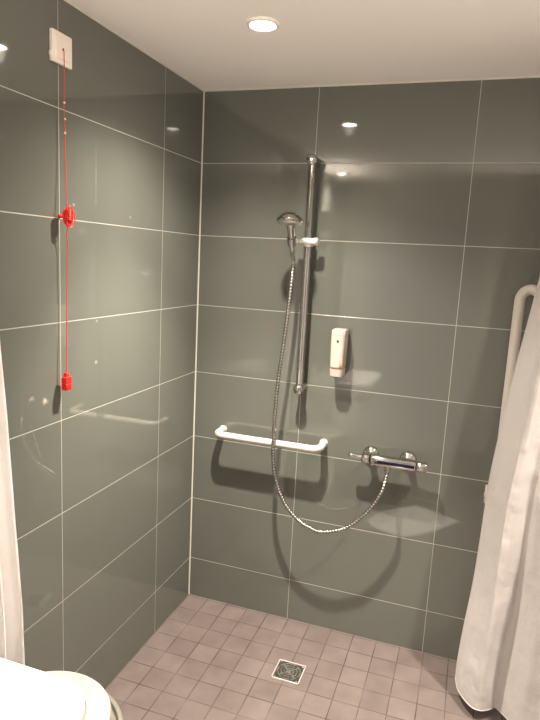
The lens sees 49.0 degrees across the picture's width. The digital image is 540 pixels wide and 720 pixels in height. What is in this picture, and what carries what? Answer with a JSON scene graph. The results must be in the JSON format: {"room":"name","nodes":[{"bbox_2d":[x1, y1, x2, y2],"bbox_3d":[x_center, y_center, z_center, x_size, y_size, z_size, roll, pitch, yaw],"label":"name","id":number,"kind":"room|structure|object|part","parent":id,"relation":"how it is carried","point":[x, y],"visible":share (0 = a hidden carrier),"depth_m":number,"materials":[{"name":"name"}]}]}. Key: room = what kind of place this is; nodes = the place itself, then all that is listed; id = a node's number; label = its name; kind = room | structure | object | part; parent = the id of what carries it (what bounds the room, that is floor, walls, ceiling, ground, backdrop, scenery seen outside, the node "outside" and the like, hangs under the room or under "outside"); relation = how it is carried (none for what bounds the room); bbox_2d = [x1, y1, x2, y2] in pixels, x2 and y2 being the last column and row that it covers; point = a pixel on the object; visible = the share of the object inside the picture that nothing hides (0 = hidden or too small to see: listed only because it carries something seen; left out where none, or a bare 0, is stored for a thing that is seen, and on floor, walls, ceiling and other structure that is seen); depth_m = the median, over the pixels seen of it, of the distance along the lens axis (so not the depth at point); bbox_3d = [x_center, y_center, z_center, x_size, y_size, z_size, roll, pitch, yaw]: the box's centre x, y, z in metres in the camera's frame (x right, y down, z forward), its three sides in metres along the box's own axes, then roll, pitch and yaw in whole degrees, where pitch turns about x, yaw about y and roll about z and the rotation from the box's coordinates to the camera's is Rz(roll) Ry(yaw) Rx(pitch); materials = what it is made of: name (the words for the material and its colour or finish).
{"room":"accessible bathroom","nodes":[
{"label":"accessible bathroom","id":0,"kind":"room"},
{"bbox_2d":[0,0,202,688],"bbox_3d":[-0.870,0.219,1.232,0.080,2.281,3.080,6,10,18],"label":"wall","id":1,"kind":"structure","parent":0,"point":[101,467],"depth_m":1.94,"materials":[{"name":"grey tile"}]},
{"bbox_2d":[0,658,86,719],"bbox_3d":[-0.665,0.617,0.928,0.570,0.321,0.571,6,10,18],"label":"toilet lid","id":2,"kind":"object","parent":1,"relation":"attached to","point":[26,693],"visible":1,"depth_m":1.10,"materials":[{"name":"white ceramic"}]},
{"bbox_2d":[49,28,71,69],"bbox_3d":[-0.574,-0.854,1.625,0.015,0.082,0.089,6,10,18],"label":"switch plate","id":3,"kind":"object","parent":1,"relation":"attached to","point":[60,45],"depth_m":1.62,"materials":[{"name":"beige plastic"}]},
{"bbox_2d":[49,28,75,390],"bbox_3d":[-0.584,-0.402,1.698,0.043,0.996,0.089,6,10,18],"label":"pull cord","id":4,"kind":"object","parent":1,"relation":"attached to","point":[60,45],"visible":1,"depth_m":1.65,"materials":[{"name":"red plastic"}]},
{"bbox_3d":[-0.584,-0.406,1.694,0.019,0.904,0.011,6,10,18],"label":"cord","id":5,"kind":"part","parent":4,"relation":"part of","materials":[{"name":"red fabric"}]},
{"bbox_3d":[-0.608,0.063,1.770,0.019,0.053,0.027,6,10,18],"label":"pull handle","id":6,"kind":"part","parent":4,"relation":"part of","materials":[{"name":"red plastic"}]},
{"bbox_2d":[64,0,203,91],"bbox_3d":[-0.761,-0.905,1.064,0.008,0.008,3.000,6,10,18],"label":"trim","id":7,"kind":"structure","parent":1,"relation":"attached to","point":[68,2],"depth_m":1.92,"materials":[{"name":"beige plastic"}]},
{"bbox_2d":[67,0,539,90],"bbox_3d":[0.351,-0.824,0.691,2.510,0.080,3.160,6,10,18],"label":"ceiling","id":8,"kind":"structure","parent":0,"point":[211,44],"depth_m":1.81,"materials":[{"name":"white paint"}]},
{"bbox_2d":[246,16,279,31],"bbox_3d":[-0.021,-0.974,1.722,0.098,0.010,0.098,6,10,18],"label":"recessed light","id":9,"kind":"object","parent":8,"relation":"in","point":[258,23],"visible":1,"depth_m":1.71,"materials":[{"name":"beige plastic"}]},
{"bbox_3d":[1.131,-0.852,1.588,0.476,0.089,0.525,6,10,18],"label":"rail","id":10,"kind":"object","parent":8,"relation":"attached to","visible":0},
{"bbox_2d":[455,277,539,719],"bbox_3d":[0.954,0.235,1.858,0.211,2.156,0.640,-2,11,-27],"label":"shower curtain","id":11,"kind":"object","parent":10,"relation":"hanging from","point":[498,664],"visible":1,"depth_m":2.05,"materials":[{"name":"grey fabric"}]},
{"bbox_3d":[-0.693,-0.866,1.122,0.042,0.089,0.380,6,10,18],"label":"rail","id":12,"kind":"object","parent":8,"relation":"attached to","visible":0},
{"bbox_2d":[0,346,24,664],"bbox_3d":[-0.729,0.232,1.387,0.068,2.162,0.402,6,10,18],"label":"shower curtain","id":13,"kind":"object","parent":12,"relation":"hanging from","point":[11,609],"visible":0.73,"depth_m":1.57,"materials":[{"name":"white fabric"}]},
{"bbox_2d":[104,594,506,719],"bbox_3d":[0.231,1.500,1.089,2.510,0.080,3.160,6,10,18],"label":"floor","id":14,"kind":"structure","parent":0,"point":[210,659],"depth_m":2.33,"materials":[{"name":"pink tile"}]},
{"bbox_2d":[46,671,122,719],"bbox_3d":[-0.557,1.098,1.456,0.380,0.506,0.380,6,10,18],"label":"toilet","id":15,"kind":"object","parent":14,"relation":"on","point":[101,705],"visible":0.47,"depth_m":1.50,"materials":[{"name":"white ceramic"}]},
{"bbox_2d":[271,659,305,684],"bbox_3d":[0.075,1.234,2.348,0.112,0.004,0.112,6,10,18],"label":"floor drain","id":16,"kind":"object","parent":14,"relation":"on","point":[285,671],"visible":1,"depth_m":2.34,"materials":[{"name":"silver metal"}]},
{"bbox_2d":[190,78,539,660],"bbox_3d":[0.790,0.117,2.330,2.510,2.281,0.080,6,10,18],"label":"wall","id":17,"kind":"structure","parent":0,"point":[426,217],"depth_m":2.42,"materials":[{"name":"grey tile"}]},
{"bbox_2d":[188,92,204,593],"bbox_3d":[-0.333,0.002,2.659,0.008,2.281,0.008,6,10,18],"label":"trim","id":18,"kind":"structure","parent":17,"relation":"attached to","point":[203,92],"depth_m":2.63,"materials":[{"name":"beige plastic"}]},
{"bbox_2d":[215,425,327,452],"bbox_3d":[-0.007,0.339,2.545,0.501,0.043,0.102,6,10,18],"label":"grab bar","id":19,"kind":"object","parent":17,"relation":"attached to","point":[221,432],"visible":1,"depth_m":2.50,"materials":[{"name":"beige"}]},
{"bbox_2d":[287,154,320,394],"bbox_3d":[0.135,-0.325,2.355,0.098,0.954,0.174,10,12,37],"label":"shower rail","id":20,"kind":"object","parent":17,"relation":"attached to","point":[312,160],"visible":0.97,"depth_m":2.36,"materials":[{"name":"silver metal"}]},
{"bbox_2d":[276,212,303,248],"bbox_3d":[0.080,-0.489,2.245,0.103,0.136,0.148,6,10,18],"label":"shower head","id":21,"kind":"object","parent":20,"relation":"attached to","point":[290,220],"visible":0.98,"depth_m":2.19,"materials":[{"name":"silver metal"}]},
{"bbox_3d":[0.086,-0.488,2.267,0.042,0.125,0.104,6,10,18],"label":"handle","id":22,"kind":"part","parent":21,"relation":"part of","materials":[{"name":"silver metal"}]},
{"bbox_2d":[287,236,295,246],"bbox_3d":[0.084,-0.462,2.297,0.039,0.049,0.049,6,10,18],"label":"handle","id":23,"kind":"object","parent":20,"relation":"attached to","point":[290,242],"depth_m":2.29,"materials":[{"name":"silver metal"}]},
{"bbox_3d":[0.144,-0.330,2.381,0.031,0.907,0.031,6,10,18],"label":"rail","id":24,"kind":"part","parent":20,"relation":"part of","materials":[{"name":"silver metal"}]},
{"bbox_3d":[0.181,-0.464,2.324,0.020,0.033,0.033,6,10,18],"label":"slider knob","id":25,"kind":"part","parent":20,"relation":"part of","materials":[{"name":"white plastic"}]},
{"bbox_2d":[330,328,348,376],"bbox_3d":[0.278,-0.030,2.392,0.057,0.190,0.094,6,10,18],"label":"soap dispenser","id":26,"kind":"object","parent":17,"relation":"attached to","point":[339,338],"visible":1,"depth_m":2.35,"materials":[{"name":"beige plastic"}]},
{"bbox_2d":[204,76,539,91],"bbox_3d":[0.835,-1.000,2.101,2.350,0.008,0.008,6,10,18],"label":"trim","id":27,"kind":"structure","parent":17,"relation":"attached to","point":[532,76],"depth_m":2.24,"materials":[{"name":"beige plastic"}]},
{"bbox_2d":[348,446,426,472],"bbox_3d":[0.474,0.403,2.391,0.312,0.070,0.093,6,10,18],"label":"shower mixer","id":28,"kind":"object","parent":17,"relation":"attached to","point":[407,461],"visible":1,"depth_m":2.36,"materials":[{"name":"silver metal"}]},
{"bbox_2d":[271,249,389,533],"bbox_3d":[0.253,0.148,2.366,0.492,1.164,0.051,6,10,15],"label":"shower hose","id":29,"kind":"object","parent":28,"relation":"attached to","point":[292,251],"visible":1,"depth_m":2.40,"materials":[{"name":"silver metal"}]},
{"bbox_3d":[0.347,0.389,2.405,0.059,0.028,0.026,6,10,18],"label":"lever","id":30,"kind":"part","parent":28,"relation":"part of","materials":[{"name":"silver metal"}]},
{"bbox_3d":[0.386,0.397,2.394,0.031,0.041,0.041,6,10,18],"label":"flow handle","id":31,"kind":"part","parent":28,"relation":"part of","materials":[{"name":"silver metal"}]},
{"bbox_3d":[0.596,0.420,2.324,0.037,0.041,0.041,6,10,18],"label":"temperature handle","id":32,"kind":"part","parent":28,"relation":"part of","materials":[{"name":"silver metal"}]},
{"bbox_2d":[483,285,536,502],"bbox_3d":[0.900,0.155,2.187,0.130,0.865,0.126,6,10,18],"label":"support arm","id":33,"kind":"object","parent":17,"relation":"attached to","point":[524,292],"visible":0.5,"depth_m":2.15,"materials":[{"name":"beige"}]}
]}

